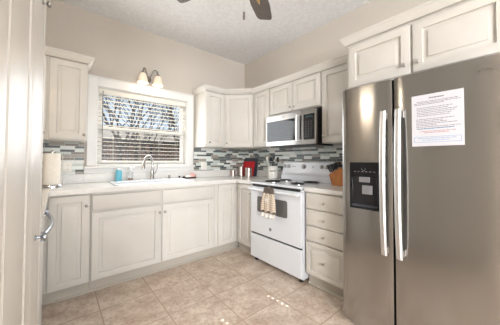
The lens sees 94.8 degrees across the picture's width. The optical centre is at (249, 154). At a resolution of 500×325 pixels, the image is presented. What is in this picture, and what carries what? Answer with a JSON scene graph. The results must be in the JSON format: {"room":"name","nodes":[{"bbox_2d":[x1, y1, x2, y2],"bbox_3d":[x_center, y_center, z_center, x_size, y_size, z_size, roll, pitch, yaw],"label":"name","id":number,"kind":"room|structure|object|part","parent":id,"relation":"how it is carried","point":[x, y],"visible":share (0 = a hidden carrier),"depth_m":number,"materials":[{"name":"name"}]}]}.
{"room":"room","nodes":[
{"label":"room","id":0,"kind":"room"},
{"bbox_2d":[44,0,244,174],"bbox_3d":[-1.325,-0.164,2.971,3.320,2.808,0.140,1,-2,-40],"label":"wall","id":1,"kind":"structure","parent":0,"point":[121,51],"depth_m":2.81,"materials":[{"name":"paint"}]},
{"bbox_2d":[42,141,83,173],"bbox_3d":[-2.131,0.032,2.196,0.886,0.330,0.008,1,-2,-40],"label":"tile backsplash","id":2,"kind":"structure","parent":1,"relation":"attached to","point":[70,152],"depth_m":2.40,"materials":[{"name":"tile"}]},
{"bbox_2d":[61,162,71,172],"bbox_3d":[-1.908,0.128,2.369,0.117,0.114,0.009,1,-2,-40],"label":"electrical outlet","id":3,"kind":"object","parent":2,"relation":"attached to","point":[67,166],"visible":0.73,"depth_m":2.38,"materials":[{"name":"white plastic"}]},
{"bbox_2d":[43,55,87,142],"bbox_3d":[-1.940,-0.521,2.132,0.688,0.772,0.363,1,-2,-40],"label":"upper cabinet","id":4,"kind":"object","parent":1,"relation":"attached to","point":[66,81],"visible":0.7,"depth_m":2.13,"materials":[{"name":"beige paint"}]},
{"bbox_3d":[-1.917,-0.516,1.965,0.268,0.736,0.019,1,-2,-40],"label":"door","id":5,"kind":"part","parent":4,"relation":"part of","materials":[{"name":"beige paint"}]},
{"bbox_2d":[45,46,94,71],"bbox_3d":[-1.915,-0.920,2.149,0.735,0.064,0.380,1,-2,-40],"label":"crown molding","id":6,"kind":"structure","parent":1,"relation":"attached to","point":[51,51],"depth_m":2.13,"materials":[{"name":"beige paint"}]},
{"bbox_2d":[84,167,193,173],"bbox_3d":[-1.298,0.189,2.886,1.277,0.054,0.012,1,-2,-40],"label":"trim","id":7,"kind":"structure","parent":1,"relation":"attached to","point":[159,169],"depth_m":2.80,"materials":[{"name":"white paint"}]},
{"bbox_2d":[84,74,194,168],"bbox_3d":[-1.327,-0.351,2.935,1.281,1.025,0.183,1,-2,-40],"label":"window","id":8,"kind":"structure","parent":1,"relation":"in","point":[93,155],"depth_m":2.76,"materials":[{"name":"white paint"}]},
{"bbox_3d":[-1.286,0.147,2.873,1.281,0.026,0.049,1,-2,-40],"label":"sill","id":9,"kind":"part","parent":8,"relation":"part of","materials":[{"name":"white paint"}]},
{"bbox_3d":[-1.357,-0.101,2.965,1.033,0.440,0.030,1,-2,-40],"label":"sash","id":10,"kind":"part","parent":8,"relation":"part of","materials":[{"name":"white paint"}]},
{"bbox_3d":[-1.375,-0.513,2.998,1.033,0.465,0.030,1,-2,-40],"label":"sash","id":11,"kind":"part","parent":8,"relation":"part of","materials":[{"name":"white paint"}]},
{"bbox_2d":[97,88,185,162],"bbox_3d":[-1.320,-0.323,2.926,1.029,0.846,0.077,1,-2,-40],"label":"window blind","id":12,"kind":"object","parent":8,"relation":"attached to","point":[114,93],"visible":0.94,"depth_m":2.87,"materials":[{"name":"white plastic"}]},
{"bbox_3d":[-1.327,0.092,2.924,1.023,0.016,0.048,1,-2,-40],"label":"rail","id":13,"kind":"part","parent":12,"relation":"part of","materials":[{"name":"white plastic"}]},
{"bbox_3d":[-1.342,-0.314,2.953,1.063,0.893,0.129,1,-2,-40],"label":"frame","id":14,"kind":"part","parent":8,"relation":"part of","materials":[{"name":"white paint"}]},
{"bbox_2d":[137,67,162,86],"bbox_3d":[-1.237,-0.964,2.841,0.306,0.202,0.194,1,-2,-40],"label":"wall sconce","id":15,"kind":"object","parent":1,"relation":"attached to","point":[143,78],"visible":1,"depth_m":2.82,"materials":[{"name":"white glass"}]},
{"bbox_3d":[-1.284,-0.924,2.759,0.123,0.117,0.123,0,-2,28],"label":"lamp shade","id":16,"kind":"part","parent":15,"relation":"part of","materials":[{"name":"beige glass"}]},
{"bbox_3d":[-1.149,-0.921,2.872,0.123,0.117,0.123,1,-1,-18],"label":"lamp shade","id":17,"kind":"part","parent":15,"relation":"part of","materials":[{"name":"beige glass"}]},
{"bbox_2d":[194,90,223,147],"bbox_3d":[-0.573,-0.490,3.276,0.300,0.772,0.363,1,-2,-40],"label":"upper cabinet","id":18,"kind":"object","parent":1,"relation":"attached to","point":[208,105],"visible":0.96,"depth_m":3.16,"materials":[{"name":"beige paint"}]},
{"bbox_3d":[-0.481,-0.483,3.165,0.285,0.736,0.019,1,-2,-40],"label":"door","id":19,"kind":"part","parent":18,"relation":"part of","materials":[{"name":"beige paint"}]},
{"bbox_2d":[192,53,346,94],"bbox_3d":[0.172,-0.896,2.846,2.194,0.064,0.522,-1,-2,31],"label":"crown molding","id":20,"kind":"structure","parent":18,"relation":"attached to","point":[342,59],"depth_m":2.79,"materials":[{"name":"beige paint"}]},
{"bbox_2d":[194,148,243,170],"bbox_3d":[-0.455,0.070,3.596,0.918,0.330,0.008,1,-2,-40],"label":"tile backsplash","id":21,"kind":"structure","parent":1,"relation":"attached to","point":[216,159],"depth_m":3.57,"materials":[{"name":"tile"}]},
{"bbox_2d":[201,162,206,169],"bbox_3d":[-0.678,0.166,3.397,0.098,0.114,0.009,1,-2,-40],"label":"wall switch","id":22,"kind":"object","parent":21,"relation":"attached to","point":[203,164],"visible":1,"depth_m":3.39,"materials":[{"name":"white plastic"}]},
{"bbox_2d":[217,94,265,149],"bbox_3d":[-0.137,-0.484,3.472,0.622,0.772,0.620,1,-2,-40],"label":"upper cabinet","id":23,"kind":"object","parent":1,"relation":"attached to","point":[238,108],"visible":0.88,"depth_m":3.24,"materials":[{"name":"beige paint"}]},
{"bbox_3d":[-0.157,-0.480,3.247,0.388,0.736,0.019,0,-1,5],"label":"door","id":24,"kind":"part","parent":23,"relation":"part of","materials":[{"name":"beige paint"}]},
{"bbox_2d":[41,248,357,324],"bbox_3d":[1.300,1.210,-0.885,4.250,0.100,9.400,1,-2,-40],"label":"floor","id":25,"kind":"structure","parent":0,"point":[231,287],"depth_m":1.92,"materials":[{"name":"tile"}]},
{"bbox_2d":[0,0,50,324],"bbox_3d":[-0.712,-0.070,0.318,0.646,2.499,1.248,1,-2,-40],"label":"door","id":26,"kind":"structure","parent":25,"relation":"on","point":[22,22],"depth_m":0.41,"materials":[{"name":"beige paint"}]},
{"bbox_3d":[-0.395,-0.110,0.384,0.019,2.375,0.404,1,-2,-40],"label":"door","id":27,"kind":"part","parent":26,"relation":"part of","materials":[{"name":"beige paint"}]},
{"bbox_3d":[-0.710,-0.102,0.760,0.019,2.375,0.562,1,-2,-40],"label":"door","id":28,"kind":"part","parent":26,"relation":"part of","materials":[{"name":"beige paint"}]},
{"bbox_3d":[-0.647,0.255,0.713,0.028,0.027,0.027,1,-2,-40],"label":"knob","id":29,"kind":"part","parent":26,"relation":"part of","materials":[{"name":"silver metal"}]},
{"bbox_3d":[-0.711,-0.529,0.806,0.023,0.022,0.022,1,-2,-40],"label":"knob","id":30,"kind":"part","parent":26,"relation":"part of","materials":[{"name":"silver metal"}]},
{"bbox_2d":[42,217,44,299],"bbox_3d":[-1.713,0.762,1.455,0.598,0.881,0.466,1,-2,-40],"label":"base cabinet","id":31,"kind":"object","parent":25,"relation":"on","point":[44,217],"visible":0.09,"depth_m":1.75,"materials":[{"name":"beige paint"}]},
{"bbox_2d":[39,209,54,324],"bbox_3d":[-1.328,0.757,1.052,0.647,0.874,0.630,1,-2,-40],"label":"door","id":32,"kind":"structure","parent":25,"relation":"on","point":[49,215],"depth_m":1.30,"materials":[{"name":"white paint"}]},
{"bbox_3d":[-1.133,0.706,1.220,0.027,0.757,0.623,1,-2,-40],"label":"door","id":33,"kind":"part","parent":32,"relation":"part of","materials":[{"name":"white paint"}]},
{"bbox_3d":[-1.093,0.365,1.243,0.056,0.040,0.610,1,-2,-40],"label":"door handle","id":34,"kind":"part","parent":32,"relation":"part of","materials":[{"name":"silver metal"}]},
{"bbox_2d":[42,193,90,305],"bbox_3d":[-1.743,0.776,2.092,0.424,0.881,0.639,1,-2,-40],"label":"base cabinet","id":35,"kind":"object","parent":25,"relation":"on","point":[67,244],"visible":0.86,"depth_m":1.91,"materials":[{"name":"beige paint"}]},
{"bbox_2d":[88,184,213,289],"bbox_3d":[-1.096,0.791,2.632,1.259,0.881,0.639,1,-2,-40],"label":"base cabinet","id":36,"kind":"object","parent":25,"relation":"on","point":[133,233],"visible":0.77,"depth_m":2.31,"materials":[{"name":"beige paint"}]},
{"bbox_3d":[-1.164,0.814,2.208,0.597,0.594,0.019,1,-2,-40],"label":"door","id":37,"kind":"part","parent":36,"relation":"part of","materials":[{"name":"beige paint"}]},
{"bbox_3d":[-1.163,0.433,2.217,0.597,0.136,0.019,1,-2,-40],"label":"drawer","id":38,"kind":"part","parent":36,"relation":"part of","materials":[{"name":"beige paint"}]},
{"bbox_3d":[-0.690,0.825,2.604,0.606,0.594,0.019,1,-2,-40],"label":"door","id":39,"kind":"part","parent":36,"relation":"part of","materials":[{"name":"beige paint"}]},
{"bbox_3d":[-0.689,0.444,2.613,0.606,0.136,0.019,1,-2,-40],"label":"drawer","id":40,"kind":"part","parent":36,"relation":"part of","materials":[{"name":"beige paint"}]},
{"bbox_2d":[55,246,250,302],"bbox_3d":[-0.768,1.218,2.350,1.866,0.017,0.376,1,-2,-40],"label":"trim","id":41,"kind":"structure","parent":25,"relation":"on","point":[178,264],"depth_m":2.31,"materials":[{"name":"beige paint"}]},
{"bbox_2d":[212,182,238,252],"bbox_3d":[-0.264,0.811,3.347,0.931,0.881,0.610,1,-2,-40],"label":"base cabinet","id":42,"kind":"object","parent":25,"relation":"on","point":[225,194],"visible":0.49,"depth_m":2.92,"materials":[{"name":"beige paint"}]},
{"bbox_2d":[41,169,282,226],"bbox_3d":[-0.733,0.273,2.237,3.093,0.136,1.726,1,-2,-40],"label":"countertop","id":43,"kind":"structure","parent":42,"relation":"on","point":[99,182],"depth_m":2.54,"materials":[{"name":"white stone"}]},
{"bbox_2d":[42,150,62,188],"bbox_3d":[-1.785,0.126,2.071,0.157,0.336,0.156,1,-2,-40],"label":"paper towel holder","id":44,"kind":"object","parent":43,"relation":"on","point":[51,151],"visible":0.66,"depth_m":2.05,"materials":[{"name":"silver metal"}]},
{"bbox_2d":[42,153,60,184],"bbox_3d":[-1.785,0.127,2.071,0.124,0.278,0.124,1,-2,-40],"label":"paper towel roll","id":45,"kind":"object","parent":44,"relation":"on","point":[51,173],"visible":1,"depth_m":2.02,"materials":[{"name":"white paper"}]},
{"bbox_2d":[141,155,161,179],"bbox_3d":[-1.166,0.151,2.746,0.274,0.294,0.143,1,-2,-40],"label":"kitchen faucet","id":46,"kind":"object","parent":43,"relation":"on","point":[152,172],"visible":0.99,"depth_m":2.77,"materials":[{"name":"silver metal"}]},
{"bbox_3d":[-1.200,0.090,2.724,0.023,0.174,0.157,0,-1,13],"label":"spout","id":47,"kind":"part","parent":46,"relation":"part of","materials":[{"name":"silver metal"}]},
{"bbox_2d":[109,178,194,185],"bbox_3d":[-1.101,0.397,2.625,0.830,0.202,0.450,1,-2,-40],"label":"sink","id":48,"kind":"object","parent":43,"relation":"in","point":[172,180],"visible":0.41,"depth_m":2.59,"materials":[{"name":"white ceramic"}]},
{"bbox_2d":[115,167,121,180],"bbox_3d":[-1.480,0.213,2.592,0.068,0.160,0.068,1,-2,-40],"label":"soap bottle","id":49,"kind":"object","parent":48,"relation":"on","point":[118,174],"visible":0.99,"depth_m":2.57,"materials":[{"name":"teal plastic"}]},
{"bbox_2d":[128,166,133,179],"bbox_3d":[-1.382,0.215,2.670,0.056,0.160,0.051,1,-2,-40],"label":"soap dispenser","id":50,"kind":"object","parent":48,"relation":"on","point":[130,174],"visible":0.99,"depth_m":2.65,"materials":[{"name":"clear plastic"}]},
{"bbox_2d":[128,171,132,179],"bbox_3d":[-1.383,0.239,2.668,0.052,0.112,0.051,1,-2,-40],"label":"bottle","id":51,"kind":"object","parent":50,"relation":"on","point":[130,175],"depth_m":2.65,"materials":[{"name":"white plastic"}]},
{"bbox_2d":[182,173,195,178],"bbox_3d":[-0.825,0.283,3.135,0.068,0.077,0.218,-1,-2,42],"label":"scrub brush","id":52,"kind":"object","parent":43,"relation":"on","point":[192,175],"visible":0.99,"depth_m":3.12,"materials":[{"name":"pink plastic"}]},
{"bbox_2d":[238,167,243,175],"bbox_3d":[-0.141,0.251,3.594,0.083,0.169,0.083,1,-2,-40],"label":"canister","id":53,"kind":"object","parent":43,"relation":"on","point":[240,169],"visible":0.97,"depth_m":3.56,"materials":[{"name":"metal"}]},
{"bbox_2d":[245,166,251,176],"bbox_3d":[-0.023,0.253,3.438,0.107,0.157,0.107,1,-2,-40],"label":"canister","id":54,"kind":"object","parent":43,"relation":"on","point":[248,171],"visible":0.95,"depth_m":3.39,"materials":[{"name":"metal"}]},
{"bbox_2d":[243,161,254,175],"bbox_3d":[-0.025,0.222,3.678,0.059,0.227,0.270,1,-2,-40],"label":"cutting board","id":55,"kind":"object","parent":43,"relation":"on","point":[246,164],"visible":0.66,"depth_m":3.66,"materials":[{"name":"red plastic"}]},
{"bbox_2d":[244,159,257,175],"bbox_3d":[0.005,0.199,3.691,0.048,0.274,0.340,1,-2,-40],"label":"slate board","id":56,"kind":"object","parent":43,"relation":"on","point":[246,160],"visible":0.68,"depth_m":3.60,"materials":[{"name":"grey"}]},
{"bbox_2d":[267,166,277,178],"bbox_3d":[0.318,0.242,3.201,0.148,0.171,0.148,1,-2,-40],"label":"utensil crock","id":57,"kind":"object","parent":43,"relation":"on","point":[272,170],"visible":0.99,"depth_m":3.14,"materials":[{"name":"white ceramic"}]},
{"bbox_3d":[-0.300,0.752,2.932,0.255,0.756,0.019,1,-2,-40],"label":"door","id":58,"kind":"part","parent":42,"relation":"part of","materials":[{"name":"beige paint"}]},
{"bbox_2d":[237,183,252,252],"bbox_3d":[0.141,0.806,3.091,0.639,0.881,0.339,1,-2,-40],"label":"base cabinet","id":59,"kind":"object","parent":25,"relation":"on","point":[244,231],"visible":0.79,"depth_m":2.90,"materials":[{"name":"beige paint"}]},
{"bbox_2d":[248,161,335,281],"bbox_3d":[0.459,0.656,2.639,0.680,1.162,0.750,1,-2,-40],"label":"electric range","id":60,"kind":"object","parent":25,"relation":"on","point":[280,242],"visible":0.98,"depth_m":2.42,"materials":[{"name":"white metal"}]},
{"bbox_2d":[260,186,275,219],"bbox_3d":[0.198,0.500,2.421,0.079,0.332,0.210,1,-2,-40],"label":"dish towel","id":61,"kind":"object","parent":60,"relation":"hanging from","point":[268,206],"visible":1,"depth_m":2.41,"materials":[{"name":"fabric"}]},
{"bbox_3d":[0.223,0.388,2.447,0.062,0.033,0.711,1,-2,-40],"label":"door handle","id":62,"kind":"part","parent":60,"relation":"part of","materials":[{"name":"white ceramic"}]},
{"bbox_3d":[0.255,1.050,2.460,0.028,0.268,0.742,1,-2,-40],"label":"storage drawer","id":63,"kind":"part","parent":60,"relation":"part of","materials":[{"name":"white metal"}]},
{"bbox_3d":[0.256,0.631,2.470,0.028,0.531,0.742,1,-2,-40],"label":"oven door","id":64,"kind":"part","parent":60,"relation":"part of","materials":[{"name":"white metal"}]},
{"bbox_2d":[250,179,330,188],"bbox_3d":[0.481,0.329,2.664,0.625,0.024,0.750,1,-2,-40],"label":"cooktop","id":65,"kind":"object","parent":60,"relation":"in","point":[278,183],"depth_m":2.53,"materials":[{"name":"white metal"}]},
{"bbox_2d":[306,191,343,297],"bbox_3d":[0.889,0.788,2.196,0.639,0.881,0.442,1,-2,-40],"label":"base cabinet","id":66,"kind":"object","parent":25,"relation":"on","point":[324,212],"visible":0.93,"depth_m":2.02,"materials":[{"name":"beige paint"}]},
{"bbox_2d":[304,184,342,195],"bbox_3d":[0.895,0.278,2.210,0.630,0.136,0.448,1,-2,-40],"label":"countertop","id":67,"kind":"structure","parent":66,"relation":"on","point":[331,189],"depth_m":2.07,"materials":[{"name":"white stone"}]},
{"bbox_2d":[329,167,342,185],"bbox_3d":[0.905,0.218,2.320,0.100,0.183,0.184,1,-2,-40],"label":"knife block","id":68,"kind":"object","parent":67,"relation":"on","point":[336,177],"visible":0.57,"depth_m":2.28,"materials":[{"name":"brown wood"}]},
{"bbox_3d":[0.665,0.730,2.028,0.019,0.135,0.405,1,-2,-40],"label":"drawer","id":69,"kind":"part","parent":66,"relation":"part of","materials":[{"name":"beige paint"}]},
{"bbox_3d":[0.665,0.582,2.031,0.019,0.145,0.405,1,-2,-40],"label":"drawer","id":70,"kind":"part","parent":66,"relation":"part of","materials":[{"name":"beige paint"}]},
{"bbox_3d":[0.666,0.429,2.035,0.019,0.144,0.405,1,-2,-40],"label":"drawer","id":71,"kind":"part","parent":66,"relation":"part of","materials":[{"name":"beige paint"}]},
{"bbox_3d":[0.664,0.956,2.022,0.019,0.298,0.405,1,-2,-40],"label":"drawer","id":72,"kind":"part","parent":66,"relation":"part of","materials":[{"name":"beige paint"}]},
{"bbox_2d":[308,281,343,300],"bbox_3d":[0.704,1.216,2.033,0.014,0.017,0.442,1,-2,-40],"label":"trim","id":73,"kind":"structure","parent":25,"relation":"on","point":[309,282],"depth_m":2.05,"materials":[{"name":"beige paint"}]},
{"bbox_2d":[342,53,499,324],"bbox_3d":[1.234,0.366,1.605,0.828,1.698,0.877,1,-2,-40],"label":"refrigerator","id":74,"kind":"object","parent":25,"relation":"on","point":[421,224],"visible":1,"depth_m":1.34,"materials":[{"name":"grey metal"}]},
{"bbox_3d":[0.829,0.352,1.615,0.086,1.672,0.342,1,-2,-40],"label":"freezer door","id":75,"kind":"part","parent":74,"relation":"part of","materials":[{"name":"silver metal"}]},
{"bbox_3d":[0.854,0.178,1.470,0.067,0.920,0.033,1,-2,-40],"label":"handle","id":76,"kind":"part","parent":74,"relation":"part of","materials":[{"name":"silver metal"}]},
{"bbox_3d":[0.909,0.176,1.405,0.067,0.920,0.033,1,-2,-40],"label":"handle","id":77,"kind":"part","parent":74,"relation":"part of","materials":[{"name":"silver metal"}]},
{"bbox_2d":[412,88,464,146],"bbox_3d":[1.049,-0.201,1.295,0.001,0.300,0.233,1,-2,-40],"label":"paper notice","id":78,"kind":"object","parent":74,"relation":"attached to","point":[437,118],"visible":1,"depth_m":1.28,"materials":[{"name":"white paper"}]},
{"bbox_3d":[1.102,0.345,1.288,0.086,1.672,0.499,1,-2,-40],"label":"fridge door","id":79,"kind":"part","parent":74,"relation":"part of","materials":[{"name":"silver metal"}]},
{"bbox_2d":[58,0,370,64],"bbox_3d":[1.311,-1.697,-0.818,4.250,0.100,9.400,1,-2,-40],"label":"ceiling","id":80,"kind":"structure","parent":0,"point":[217,27],"depth_m":2.66,"materials":[{"name":"paint"}]},
{"bbox_2d":[177,0,271,19],"bbox_3d":[-0.072,-1.212,1.383,1.209,0.777,1.263,1,-2,-40],"label":"ceiling fan","id":81,"kind":"object","parent":80,"relation":"hanging from","point":[262,9],"visible":1,"depth_m":1.88,"materials":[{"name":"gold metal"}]},
{"bbox_3d":[0.075,-1.204,1.821,0.157,0.040,0.450,0,-1,15],"label":"blade","id":82,"kind":"part","parent":81,"relation":"part of","materials":[{"name":"brown wood"}]},
{"bbox_2d":[244,0,429,144],"bbox_3d":[2.905,-0.208,0.407,0.120,2.808,9.220,1,-2,-40],"label":"wall","id":83,"kind":"structure","parent":0,"point":[323,43],"depth_m":2.79,"materials":[{"name":"paint"}]},
{"bbox_2d":[254,88,277,147],"bbox_3d":[0.263,-0.488,3.196,0.363,0.772,0.315,1,-2,-40],"label":"upper cabinet","id":84,"kind":"object","parent":83,"relation":"attached to","point":[262,98],"visible":0.48,"depth_m":3.10,"materials":[{"name":"beige paint"}]},
{"bbox_3d":[0.154,-0.482,3.103,0.019,0.736,0.296,1,-2,-40],"label":"door","id":85,"kind":"part","parent":84,"relation":"part of","materials":[{"name":"beige paint"}]},
{"bbox_2d":[244,145,342,170],"bbox_3d":[0.587,0.108,3.071,0.008,0.422,2.150,1,-2,-40],"label":"tile backsplash","id":86,"kind":"structure","parent":83,"relation":"attached to","point":[334,153],"depth_m":3.06,"materials":[{"name":"tile"}]},
{"bbox_2d":[270,71,321,115],"bbox_3d":[0.610,-0.693,2.786,0.363,0.380,0.758,1,-2,-40],"label":"upper cabinet","id":87,"kind":"object","parent":83,"relation":"attached to","point":[303,93],"visible":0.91,"depth_m":2.64,"materials":[{"name":"beige paint"}]},
{"bbox_3d":[0.378,-0.684,2.839,0.019,0.343,0.362,1,-2,-40],"label":"door","id":88,"kind":"part","parent":87,"relation":"part of","materials":[{"name":"beige paint"}]},
{"bbox_2d":[266,108,333,147],"bbox_3d":[0.570,-0.288,2.738,0.452,0.376,0.728,1,-2,-40],"label":"microwave","id":89,"kind":"object","parent":87,"relation":"attached to","point":[303,128],"visible":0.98,"depth_m":2.56,"materials":[{"name":"silver metal"}]},
{"bbox_3d":[0.365,-0.283,2.708,0.003,0.245,0.470,1,-2,-40],"label":"door glass","id":90,"kind":"part","parent":89,"relation":"part of","materials":[{"name":"black glass"}]},
{"bbox_3d":[0.393,-0.291,2.703,0.031,0.372,0.553,1,-2,-40],"label":"door","id":91,"kind":"part","parent":89,"relation":"part of","materials":[{"name":"silver metal"}]},
{"bbox_3d":[0.509,-0.292,2.500,0.052,0.287,0.023,1,-2,-40],"label":"door handle","id":92,"kind":"part","parent":89,"relation":"part of","materials":[{"name":"silver metal"}]},
{"bbox_3d":[0.627,-0.297,2.424,0.029,0.372,0.173,1,-2,-40],"label":"control panel","id":93,"kind":"part","parent":89,"relation":"part of","materials":[{"name":"silver metal"}]},
{"bbox_3d":[0.619,-0.690,2.552,0.019,0.343,0.372,1,-2,-40],"label":"door","id":94,"kind":"part","parent":87,"relation":"part of","materials":[{"name":"beige paint"}]},
{"bbox_2d":[322,63,346,144],"bbox_3d":[0.985,-0.506,2.333,0.363,0.772,0.404,1,-2,-40],"label":"upper cabinet","id":95,"kind":"object","parent":83,"relation":"attached to","point":[334,79],"visible":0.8,"depth_m":2.29,"materials":[{"name":"beige paint"}]},
{"bbox_2d":[347,0,499,89],"bbox_3d":[1.311,-0.726,1.743,0.626,0.397,0.918,1,-2,-40],"label":"upper cabinet","id":96,"kind":"object","parent":83,"relation":"attached to","point":[465,30],"visible":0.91,"depth_m":1.49,"materials":[{"name":"beige paint"}]},
{"bbox_3d":[0.957,-0.717,1.737,0.019,0.337,0.433,1,-2,-40],"label":"door","id":97,"kind":"part","parent":96,"relation":"part of","materials":[{"name":"beige paint"}]},
{"bbox_2d":[340,0,462,46],"bbox_3d":[1.153,-0.941,1.637,0.250,0.064,0.952,1,-2,-40],"label":"crown molding","id":98,"kind":"structure","parent":96,"relation":"attached to","point":[431,6],"depth_m":1.60,"materials":[{"name":"beige paint"}]},
{"bbox_3d":[1.247,-0.724,1.391,0.019,0.337,0.444,1,-2,-40],"label":"door","id":99,"kind":"part","parent":96,"relation":"part of","materials":[{"name":"beige paint"}]},
{"label":"outside","id":100,"kind":"structure","parent":0,"visible":0},
{"bbox_3d":[-12.205,2.928,21.423,32.000,0.200,37.500,1,-2,-40],"label":"ground","id":101,"kind":"structure","parent":100,"visible":0},
{"bbox_2d":[103,95,159,160],"bbox_3d":[-3.945,-0.312,6.745,3.707,5.762,3.579,0,-1,25],"label":"bare tree","id":102,"kind":"object","parent":101,"relation":"on","point":[119,153],"visible":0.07,"depth_m":6.75,"materials":[{"name":"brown plant"}]},
{"bbox_2d":[102,96,169,160],"bbox_3d":[-3.853,-0.317,7.648,3.084,5.813,4.274,1,-1,-14],"label":"bare tree","id":103,"kind":"object","parent":101,"relation":"on","point":[135,141],"visible":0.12,"depth_m":7.65,"materials":[{"name":"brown plant"}]},
{"bbox_2d":[101,124,179,160],"bbox_3d":[-6.627,0.501,14.037,17.800,4.350,6.860,1,-2,-40],"label":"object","id":104,"kind":"object","parent":101,"relation":"on","point":[107,150],"visible":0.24,"depth_m":11.43,"materials":[{"name":"wood"}]},
{"bbox_2d":[117,97,178,160],"bbox_3d":[-3.743,-0.355,9.488,3.163,5.976,3.736,1,-1,-21],"label":"bare tree","id":105,"kind":"object","parent":101,"relation":"on","point":[151,150],"visible":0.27,"depth_m":9.17,"materials":[{"name":"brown plant"}]},
{"bbox_2d":[158,104,179,151],"bbox_3d":[-2.309,-0.113,9.563,3.532,5.508,3.972,1,-2,-40],"label":"bare tree","id":106,"kind":"object","parent":101,"relation":"on","point":[171,115],"visible":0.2,"depth_m":9.03,"materials":[{"name":"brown plant"}]}
]}

